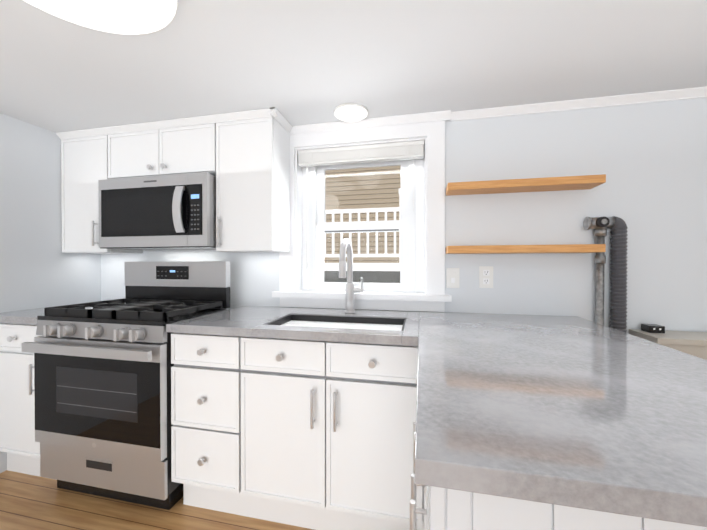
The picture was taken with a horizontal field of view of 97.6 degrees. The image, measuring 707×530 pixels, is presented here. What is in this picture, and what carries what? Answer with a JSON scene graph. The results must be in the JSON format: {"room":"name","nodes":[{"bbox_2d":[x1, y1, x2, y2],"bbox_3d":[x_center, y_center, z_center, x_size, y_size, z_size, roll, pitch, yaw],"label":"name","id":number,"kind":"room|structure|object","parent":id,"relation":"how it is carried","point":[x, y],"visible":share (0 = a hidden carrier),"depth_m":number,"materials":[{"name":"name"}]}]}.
{"room":"kitchen","nodes":[
{"label":"kitchen","id":0,"kind":"room"},
{"bbox_2d":[0,113,100,472],"bbox_3d":[-2.674,0.178,-1.063,0.100,2.050,6.930,0,0,12],"label":"wall","id":1,"kind":"structure","parent":0,"point":[39,268],"depth_m":1.91,"materials":[{"name":"white paint"}]},
{"bbox_2d":[57,131,142,253],"bbox_3d":[-1.729,-0.456,2.139,0.379,0.749,0.258,0,0,12],"label":"upper cabinet","id":2,"kind":"object","parent":1,"relation":"attached to","point":[84,158],"depth_m":2.02,"materials":[{"name":"white wood"}]},
{"bbox_2d":[0,470,313,529],"bbox_3d":[-0.007,1.232,-1.616,5.550,0.050,7.170,0,0,12],"label":"floor","id":3,"kind":"structure","parent":0,"point":[29,502],"depth_m":1.47,"materials":[{"name":"brown wood"}]},
{"bbox_2d":[0,301,97,479],"bbox_3d":[-1.756,0.727,1.950,0.409,0.914,0.655,0,0,12],"label":"base cabinet","id":4,"kind":"object","parent":3,"relation":"on","point":[19,445],"visible":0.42,"depth_m":1.67,"materials":[{"name":"white wood"}]},
{"bbox_2d":[22,261,229,509],"bbox_3d":[-1.201,0.583,1.728,0.763,1.206,0.595,0,0,12],"label":"range","id":5,"kind":"object","parent":3,"relation":"on","point":[102,382],"visible":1,"depth_m":1.51,"materials":[{"name":"grey metal"}]},
{"bbox_2d":[166,330,413,529],"bbox_3d":[-0.195,0.748,1.619,1.234,0.876,0.638,0,0,12],"label":"base cabinet","id":6,"kind":"object","parent":3,"relation":"on","point":[329,419],"depth_m":1.34,"materials":[{"name":"white wood"}]},
{"bbox_2d":[166,306,405,341],"bbox_3d":[-0.271,0.291,1.630,1.080,0.038,0.643,0,0,12],"label":"countertop","id":7,"kind":"structure","parent":6,"relation":"on","point":[242,319],"depth_m":1.45,"materials":[{"name":"grey stone"}]},
{"bbox_2d":[270,314,405,329],"bbox_3d":[-0.074,0.402,1.517,0.644,0.244,0.325,0,0,12],"label":"sink","id":8,"kind":"object","parent":7,"relation":"in","point":[291,319],"depth_m":1.64,"materials":[{"name":"white ceramic"}]},
{"bbox_2d":[339,238,363,312],"bbox_3d":[-0.014,0.063,1.679,0.110,0.417,0.220,0,0,12],"label":"faucet","id":9,"kind":"object","parent":7,"relation":"on","point":[350,289],"visible":1,"depth_m":1.74,"materials":[{"name":"silver metal"}]},
{"bbox_2d":[418,490,677,529],"bbox_3d":[0.498,0.754,0.770,0.619,0.876,0.765,0,0,12],"label":"base cabinet","id":10,"kind":"object","parent":3,"relation":"on","point":[437,510],"depth_m":0.44,"materials":[{"name":"white wood"}]},
{"bbox_2d":[402,311,706,529],"bbox_3d":[0.608,0.295,1.051,0.884,0.038,1.400,0,0,12],"label":"countertop","id":11,"kind":"structure","parent":10,"relation":"on","point":[580,415],"depth_m":0.57,"materials":[{"name":"grey stone"}]},
{"bbox_2d":[583,216,627,332],"bbox_3d":[1.287,0.469,1.572,0.177,1.435,0.091,0,0,12],"label":"drain pipe","id":12,"kind":"object","parent":3,"relation":"on","point":[615,225],"visible":0.33,"depth_m":1.55,"materials":[{"name":"metal"}]},
{"bbox_2d":[629,324,706,359],"bbox_3d":[1.613,0.741,1.446,0.452,0.892,0.199,0,0,12],"label":"table","id":13,"kind":"object","parent":3,"relation":"on","point":[692,343],"visible":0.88,"depth_m":1.41,"materials":[{"name":"beige"}]},
{"bbox_2d":[0,0,706,132],"bbox_3d":[-0.007,-0.868,-1.630,5.550,0.050,7.170,0,0,12],"label":"ceiling","id":14,"kind":"structure","parent":0,"point":[298,62],"depth_m":1.29,"materials":[{"name":"white paint"}]},
{"bbox_2d":[23,0,177,34],"bbox_3d":[-0.810,-0.847,0.864,0.560,0.024,0.560,0,0,12],"label":"recessed light","id":15,"kind":"object","parent":14,"relation":"in","point":[133,17],"visible":0.92,"depth_m":1.03,"materials":[{"name":"white plastic"}]},
{"bbox_2d":[334,103,367,121],"bbox_3d":[-0.015,-0.852,1.744,0.194,0.024,0.194,0,0,12],"label":"recessed light","id":16,"kind":"object","parent":14,"relation":"in","point":[350,112],"visible":0.94,"depth_m":1.71,"materials":[{"name":"white plastic"}]},
{"bbox_2d":[101,97,706,333],"bbox_3d":[0.741,0.160,1.811,5.550,2.050,0.140,0,0,12],"label":"wall","id":17,"kind":"structure","parent":0,"point":[649,160],"depth_m":1.65,"materials":[{"name":"white paint"}]},
{"bbox_2d":[108,119,215,178],"bbox_3d":[-1.161,-0.691,2.014,0.792,0.278,0.258,0,0,12],"label":"upper cabinet","id":18,"kind":"object","parent":17,"relation":"attached to","point":[169,148],"depth_m":1.88,"materials":[{"name":"white wood"}]},
{"bbox_2d":[98,172,215,249],"bbox_3d":[-1.165,-0.313,1.959,0.761,0.420,0.373,0,0,12],"label":"over-the-range microwave","id":19,"kind":"object","parent":18,"relation":"attached to","point":[171,212],"visible":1,"depth_m":1.81,"materials":[{"name":"silver metal"}]},
{"bbox_2d":[212,111,290,252],"bbox_3d":[-0.602,-0.455,1.894,0.359,0.749,0.258,0,0,12],"label":"upper cabinet","id":20,"kind":"object","parent":17,"relation":"attached to","point":[243,157],"depth_m":1.78,"materials":[{"name":"white wood"}]},
{"bbox_2d":[272,110,451,311],"bbox_3d":[0.036,-0.298,1.934,1.090,1.134,0.195,0,0,12],"label":"window","id":21,"kind":"structure","parent":17,"relation":"in","point":[420,286],"depth_m":1.91,"materials":[{"name":"white wood"}]},
{"bbox_2d":[298,140,423,268],"bbox_3d":[0.034,-0.354,1.923,0.788,0.756,0.052,0,0,12],"label":"window blind","id":22,"kind":"object","parent":21,"relation":"attached to","point":[408,150],"visible":1,"depth_m":1.90,"materials":[{"name":"white fabric"}]},
{"bbox_2d":[446,268,459,287],"bbox_3d":[0.569,0.074,1.771,0.072,0.114,0.010,0,0,12],"label":"switch plate","id":23,"kind":"object","parent":17,"relation":"attached to","point":[452,277],"visible":1,"depth_m":1.77,"materials":[{"name":"white plastic"}]},
{"bbox_2d":[479,266,492,287],"bbox_3d":[0.744,0.068,1.734,0.073,0.121,0.008,0,0,12],"label":"electrical outlet plate","id":24,"kind":"object","parent":17,"relation":"attached to","point":[485,276],"visible":1,"depth_m":1.73,"materials":[{"name":"white plastic"}]},
{"bbox_2d":[446,244,605,253],"bbox_3d":[0.872,-0.082,1.635,0.729,0.039,0.144,0,0,12],"label":"shelf","id":25,"kind":"object","parent":17,"relation":"attached to","point":[515,249],"visible":1,"depth_m":1.56,"materials":[{"name":"brown wood"}]},
{"bbox_2d":[446,174,605,195],"bbox_3d":[0.872,-0.417,1.633,0.729,0.039,0.144,0,0,12],"label":"shelf","id":26,"kind":"object","parent":17,"relation":"attached to","point":[583,182],"visible":1,"depth_m":1.59,"materials":[{"name":"brown wood"}]},
{"bbox_2d":[450,86,706,120],"bbox_3d":[1.944,-0.842,1.456,2.850,0.040,0.030,0,0,12],"label":"crown molding","id":27,"kind":"structure","parent":17,"relation":"attached to","point":[646,97],"depth_m":1.61,"materials":[{"name":"white wood"}]},
{"label":"outside","id":28,"kind":"structure","parent":0,"visible":0},
{"bbox_2d":[306,165,400,290],"bbox_3d":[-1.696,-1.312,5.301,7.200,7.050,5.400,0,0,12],"label":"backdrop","id":29,"kind":"structure","parent":28,"point":[346,206],"depth_m":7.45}
]}

